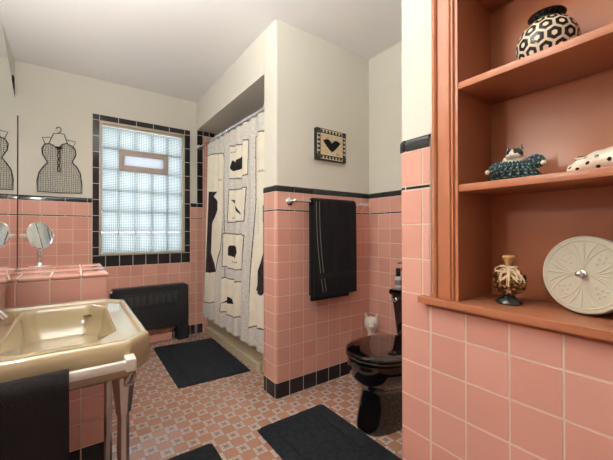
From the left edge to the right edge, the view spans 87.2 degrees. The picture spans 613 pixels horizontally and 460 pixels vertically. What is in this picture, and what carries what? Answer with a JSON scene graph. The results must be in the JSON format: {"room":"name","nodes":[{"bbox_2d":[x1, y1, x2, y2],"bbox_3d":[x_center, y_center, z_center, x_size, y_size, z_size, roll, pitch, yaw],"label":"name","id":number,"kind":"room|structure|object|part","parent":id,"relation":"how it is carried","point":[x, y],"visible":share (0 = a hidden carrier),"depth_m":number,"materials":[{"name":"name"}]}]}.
{"room":"bathroom","nodes":[
{"label":"bathroom","id":0,"kind":"room"},
{"bbox_2d":[2,25,14,78],"bbox_3d":[-1.013,-0.145,0.572,0.228,2.426,4.712,0,0,-36],"label":"wall","id":1,"kind":"structure","parent":0,"point":[11,60],"depth_m":2.38,"materials":[{"name":"white paint"}]},
{"bbox_2d":[12,75,14,95],"bbox_3d":[-2.138,-1.008,2.336,0.032,0.234,0.089,0,0,-36],"label":"wall ornament","id":2,"kind":"object","parent":1,"relation":"attached to","point":[13,79],"visible":0.42,"depth_m":2.36,"materials":[{"name":"black"}]},
{"bbox_2d":[15,60,223,337],"bbox_3d":[-1.444,-0.129,3.277,2.500,2.426,0.198,0,0,-36],"label":"wall","id":3,"kind":"structure","parent":0,"point":[46,99],"depth_m":2.83,"materials":[{"name":"pink tile"}]},
{"bbox_2d":[36,127,81,193],"bbox_3d":[-2.059,-0.588,2.689,0.306,0.557,0.045,0,0,-36],"label":"dress","id":4,"kind":"object","parent":3,"relation":"attached to","point":[43,146],"visible":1,"depth_m":2.68,"materials":[{"name":"black metal"}]},
{"bbox_2d":[99,120,184,255],"bbox_3d":[-1.580,-0.374,3.130,0.736,1.211,0.120,0,0,-36],"label":"window","id":5,"kind":"structure","parent":3,"relation":"in","point":[142,175],"depth_m":3.09,"materials":[{"name":"clear glass"}]},
{"bbox_3d":[-1.573,-0.651,3.121,0.426,0.196,0.066,0,0,-36],"label":"vent sash","id":6,"kind":"part","parent":5,"relation":"part of","materials":[{"name":"beige paint"}]},
{"bbox_3d":[-1.568,-0.651,3.113,0.350,0.104,0.006,0,0,-36],"label":"pane","id":7,"kind":"part","parent":5,"relation":"part of","materials":[{"name":"white glass"}]},
{"bbox_2d":[197,104,263,149],"bbox_3d":[-0.699,-0.856,2.793,0.056,0.086,1.473,0,0,-36],"label":"curtain rod","id":8,"kind":"object","parent":3,"relation":"attached to","point":[199,147],"visible":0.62,"depth_m":2.67,"materials":[{"name":"silver metal"}]},
{"bbox_2d":[203,106,263,353],"bbox_3d":[-0.682,-0.003,2.766,0.041,1.756,1.358,0,0,-36],"label":"shower curtain","id":9,"kind":"object","parent":8,"relation":"hanging from","point":[233,298],"visible":0.94,"depth_m":2.60,"materials":[{"name":"fabric"}]},
{"bbox_2d":[0,0,401,101],"bbox_3d":[-0.047,-1.405,1.394,2.550,0.100,5.000,0,0,-36],"label":"ceiling","id":10,"kind":"structure","parent":0,"point":[180,49],"depth_m":2.18,"materials":[{"name":"white paint"}]},
{"bbox_2d":[196,31,263,134],"bbox_3d":[-0.334,-1.198,3.063,0.958,0.294,1.482,0,0,-36],"label":"wall","id":11,"kind":"structure","parent":0,"point":[239,92],"depth_m":2.70,"materials":[{"name":"white paint"}]},
{"bbox_2d":[112,332,401,459],"bbox_3d":[-0.044,1.131,1.379,2.450,0.120,4.900,0,0,-36],"label":"floor","id":12,"kind":"structure","parent":0,"point":[166,421],"depth_m":1.92,"materials":[{"name":"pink tile"}]},
{"bbox_2d":[5,263,108,459],"bbox_3d":[-1.292,0.636,1.577,0.508,0.876,0.574,0,0,-36],"label":"wall ledge","id":13,"kind":"object","parent":12,"relation":"on","point":[53,284],"visible":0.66,"depth_m":1.43,"materials":[{"name":"pink tile"}]},
{"bbox_2d":[0,14,19,296],"bbox_3d":[-1.167,-0.187,1.164,0.221,0.764,1.058,0,0,-36],"label":"wall mirror","id":14,"kind":"object","parent":13,"relation":"on","point":[9,119],"visible":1,"depth_m":1.07,"materials":[{"name":"clear glass"}]},
{"bbox_2d":[19,222,54,267],"bbox_3d":[-1.445,0.078,1.737,0.094,0.242,0.171,0,0,-13],"label":"mirror","id":15,"kind":"object","parent":13,"relation":"on","point":[39,235],"visible":1,"depth_m":1.74,"materials":[{"name":"silver metal"}]},
{"bbox_3d":[-1.447,0.142,1.744,0.027,0.078,0.027,0,0,-36],"label":"stem","id":16,"kind":"part","parent":15,"relation":"part of","materials":[{"name":"silver metal"}]},
{"bbox_2d":[27,223,51,247],"bbox_3d":[-1.445,0.030,1.745,0.019,0.136,0.137,0,0,11],"label":"mirror glass","id":17,"kind":"object","parent":15,"relation":"attached to","point":[39,235],"depth_m":1.74,"materials":[{"name":"white"}]},
{"bbox_2d":[0,290,149,459],"bbox_3d":[-0.805,0.627,0.942,0.550,0.882,0.706,0,0,-36],"label":"sink","id":18,"kind":"object","parent":12,"relation":"on","point":[100,341],"visible":0.98,"depth_m":0.89,"materials":[{"name":"beige ceramic"}]},
{"bbox_3d":[-0.843,0.231,0.870,0.056,0.040,0.024,0,0,-36],"label":"spout","id":19,"kind":"part","parent":18,"relation":"part of","materials":[{"name":"silver metal"}]},
{"bbox_2d":[0,369,68,459],"bbox_3d":[-0.632,0.590,0.645,0.253,0.554,0.054,0,0,-36],"label":"hand towel","id":20,"kind":"object","parent":18,"relation":"hanging from","point":[34,410],"visible":0.99,"depth_m":0.67,"materials":[{"name":"black fabric"}]},
{"bbox_2d":[0,299,149,390],"bbox_3d":[-0.819,0.356,0.962,0.550,0.143,0.662,0,0,-36],"label":"basin","id":21,"kind":"object","parent":18,"relation":"in","point":[43,339],"depth_m":0.95,"materials":[{"name":"beige ceramic"}]},
{"bbox_3d":[-0.790,0.727,1.281,0.057,0.687,0.057,0,0,-36],"label":"leg","id":22,"kind":"part","parent":18,"relation":"part of","materials":[{"name":"silver metal"}]},
{"bbox_3d":[-0.489,0.724,0.857,0.057,0.687,0.057,0,0,-36],"label":"leg","id":23,"kind":"part","parent":18,"relation":"part of","materials":[{"name":"silver metal"}]},
{"bbox_2d":[109,282,187,342],"bbox_3d":[-1.477,0.807,3.055,0.678,0.548,0.105,0,0,-36],"label":"radiator","id":24,"kind":"object","parent":12,"relation":"on","point":[160,307],"visible":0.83,"depth_m":3.08,"materials":[{"name":"black metal"}]},
{"bbox_2d":[119,291,178,308],"bbox_3d":[-1.465,0.655,3.019,0.509,0.122,0.009,0,0,-36],"label":"grille","id":25,"kind":"object","parent":24,"relation":"attached to","point":[143,299],"depth_m":3.02,"materials":[{"name":"black metal"}]},
{"bbox_3d":[-1.249,1.009,3.231,0.102,0.145,0.085,0,0,-36],"label":"leg","id":26,"kind":"part","parent":24,"relation":"part of","materials":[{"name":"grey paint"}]},
{"bbox_2d":[166,444,221,459],"bbox_3d":[-0.379,1.060,1.147,0.400,0.018,0.887,0,0,-36],"label":"bath mat","id":27,"kind":"object","parent":12,"relation":"on","point":[208,451],"visible":1,"depth_m":1.51,"materials":[{"name":"black fabric"}]},
{"bbox_2d":[153,338,249,388],"bbox_3d":[-0.910,1.070,2.697,0.550,0.018,0.961,0,0,-36],"label":"bath mat","id":28,"kind":"object","parent":12,"relation":"on","point":[195,362],"visible":1,"depth_m":2.58,"materials":[{"name":"black fabric"}]},
{"bbox_2d":[205,318,263,371],"bbox_3d":[-0.341,0.878,3.040,0.753,0.403,1.468,0,0,-36],"label":"bathtub","id":29,"kind":"object","parent":12,"relation":"on","point":[249,355],"visible":0.16,"depth_m":2.77,"materials":[{"name":"beige ceramic"}]},
{"bbox_2d":[257,404,401,459],"bbox_3d":[0.186,1.062,1.469,0.459,0.018,0.944,0,0,-36],"label":"bath mat","id":30,"kind":"object","parent":12,"relation":"on","point":[317,432],"visible":1,"depth_m":1.63,"materials":[{"name":"black fabric"}]},
{"bbox_2d":[364,312,377,334],"bbox_3d":[0.471,0.837,2.336,0.120,0.474,0.120,0,0,-36],"label":"cat","id":31,"kind":"object","parent":12,"relation":"on","point":[371,323],"visible":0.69,"depth_m":2.31},
{"bbox_2d":[346,287,401,435],"bbox_3d":[0.536,0.726,1.863,0.705,0.693,0.406,0,0,-36],"label":"toilet","id":32,"kind":"object","parent":12,"relation":"on","point":[374,361],"visible":0.58,"depth_m":1.68,"materials":[{"name":"black ceramic"}]},
{"bbox_3d":[0.431,0.673,1.788,0.444,0.018,0.374,0,0,-36],"label":"seat","id":33,"kind":"part","parent":32,"relation":"part of","materials":[{"name":"black plastic"}]},
{"bbox_3d":[0.430,0.648,1.788,0.445,0.027,0.376,0,0,-36],"label":"lid","id":34,"kind":"part","parent":32,"relation":"part of","materials":[{"name":"black ceramic"}]},
{"bbox_3d":[0.553,0.449,2.077,0.035,0.032,0.055,0,0,-36],"label":"flush lever","id":35,"kind":"part","parent":32,"relation":"part of","materials":[{"name":"silver metal"}]},
{"bbox_3d":[0.734,0.399,2.008,0.216,0.038,0.406,0,0,-36],"label":"tank lid","id":36,"kind":"part","parent":32,"relation":"part of","materials":[{"name":"black ceramic"}]},
{"bbox_3d":[0.740,0.552,2.012,0.196,0.267,0.388,0,0,-36],"label":"tank","id":37,"kind":"part","parent":32,"relation":"part of","materials":[{"name":"black ceramic"}]},
{"bbox_2d":[395,268,401,287],"bbox_3d":[0.608,0.316,2.136,0.046,0.128,0.046,0,0,-36],"label":"lotion bottle","id":38,"kind":"object","parent":32,"relation":"on","point":[398,280],"visible":1,"depth_m":2.12,"materials":[{"name":"grey plastic"}]},
{"bbox_2d":[263,19,368,398],"bbox_3d":[0.147,-0.136,2.386,0.967,2.426,0.166,0,0,-36],"label":"wall partition","id":39,"kind":"structure","parent":0,"point":[310,81],"depth_m":2.18,"materials":[{"name":"pink tile"}]},
{"bbox_2d":[286,197,369,208],"bbox_3d":[0.179,-0.186,2.262,0.712,0.052,0.081,0,0,-36],"label":"towel bar","id":40,"kind":"object","parent":39,"relation":"attached to","point":[289,201],"visible":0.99,"depth_m":2.09,"materials":[{"name":"silver metal"}]},
{"bbox_2d":[309,198,356,300],"bbox_3d":[0.188,0.128,2.228,0.393,0.683,0.069,0,0,-36],"label":"bath towel","id":41,"kind":"object","parent":40,"relation":"hanging from","point":[332,222],"visible":1,"depth_m":2.18,"materials":[{"name":"black fabric"}]},
{"bbox_2d":[314,127,345,163],"bbox_3d":[0.172,-0.599,2.297,0.272,0.216,0.031,0,0,-36],"label":"picture","id":42,"kind":"object","parent":39,"relation":"attached to","point":[329,145],"visible":1,"depth_m":2.27},
{"bbox_2d":[321,133,342,157],"bbox_3d":[0.181,-0.599,2.284,0.206,0.150,0.001,0,0,-36],"label":"print","id":43,"kind":"object","parent":42,"relation":"attached to","point":[331,145],"depth_m":2.28},
{"bbox_2d":[369,41,401,334],"bbox_3d":[0.418,-0.134,2.779,0.167,2.426,2.812,0,0,-36],"label":"wall","id":44,"kind":"structure","parent":0,"point":[385,69],"depth_m":2.42,"materials":[{"name":"white paint"}]},
{"bbox_2d":[400,0,612,459],"bbox_3d":[1.363,-0.148,0.608,1.179,2.426,1.988,0,0,-36],"label":"wall","id":45,"kind":"structure","parent":0,"point":[474,388],"depth_m":0.88,"materials":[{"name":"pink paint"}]},
{"bbox_2d":[417,0,612,344],"bbox_3d":[0.730,-0.453,0.634,0.228,1.362,1.027,0,0,-36],"label":"shelf","id":46,"kind":"object","parent":45,"relation":"in","point":[556,101],"visible":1,"depth_m":0.91,"materials":[{"name":"brown wood"}]},
{"bbox_3d":[0.401,-0.467,0.932,0.021,1.331,0.078,0,0,-36],"label":"casing","id":47,"kind":"part","parent":46,"relation":"part of","materials":[{"name":"brown wood"}]},
{"bbox_3d":[0.504,-0.408,0.966,0.186,1.249,0.010,0,0,-36],"label":"panel","id":48,"kind":"part","parent":46,"relation":"part of","materials":[{"name":"brown wood"}]},
{"bbox_2d":[492,255,526,305],"bbox_3d":[0.547,0.133,0.865,0.073,0.132,0.096,0,0,-36],"label":"glass bottle","id":49,"kind":"object","parent":46,"relation":"on","point":[508,280],"visible":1,"depth_m":0.85,"materials":[{"name":"brown"}]},
{"bbox_3d":[0.548,0.132,0.872,0.061,0.087,0.085,0,0,-36],"label":"glass","id":50,"kind":"part","parent":49,"relation":"part of","materials":[{"name":"brown glass"}]},
{"bbox_3d":[0.727,0.207,0.627,0.218,0.019,1.027,0,0,-36],"label":"sill","id":51,"kind":"part","parent":46,"relation":"part of","materials":[{"name":"brown wood"}]},
{"bbox_2d":[485,144,546,180],"bbox_3d":[0.547,-0.176,0.853,0.115,0.097,0.147,0,0,-36],"label":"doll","id":52,"kind":"object","parent":46,"relation":"on","point":[514,164],"visible":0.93,"depth_m":0.84,"materials":[{"name":"fabric"}]},
{"bbox_3d":[0.657,0.222,0.576,0.017,0.011,0.986,0,0,-36],"label":"cove moulding","id":53,"kind":"part","parent":46,"relation":"part of","materials":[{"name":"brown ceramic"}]},
{"bbox_2d":[516,5,580,59],"bbox_3d":[0.610,-0.479,0.817,0.132,0.131,0.132,0,0,-36],"label":"vase","id":54,"kind":"object","parent":46,"relation":"on","point":[549,26],"visible":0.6,"depth_m":0.78,"materials":[{"name":"beige ceramic"}]},
{"bbox_3d":[0.815,-0.409,0.703,0.010,1.269,0.800,0,0,-36],"label":"panel","id":55,"kind":"part","parent":46,"relation":"part of","materials":[{"name":"brown wood"}]},
{"bbox_2d":[543,236,612,314],"bbox_3d":[0.670,0.106,0.760,0.098,0.184,0.181,0,0,-22],"label":"decorative plate","id":56,"kind":"object","parent":46,"relation":"on","point":[578,271],"visible":1,"depth_m":0.75,"materials":[{"name":"beige ceramic"}]},
{"bbox_3d":[0.636,0.103,0.745,0.023,0.021,0.020,0,0,-36],"label":"knob","id":57,"kind":"part","parent":56,"relation":"part of","materials":[{"name":"silver metal"}]},
{"bbox_2d":[566,146,612,171],"bbox_3d":[0.675,-0.157,0.687,0.089,0.058,0.209,0,0,-36],"label":"animal","id":58,"kind":"object","parent":46,"relation":"on","point":[603,157],"visible":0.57,"depth_m":0.71}
]}

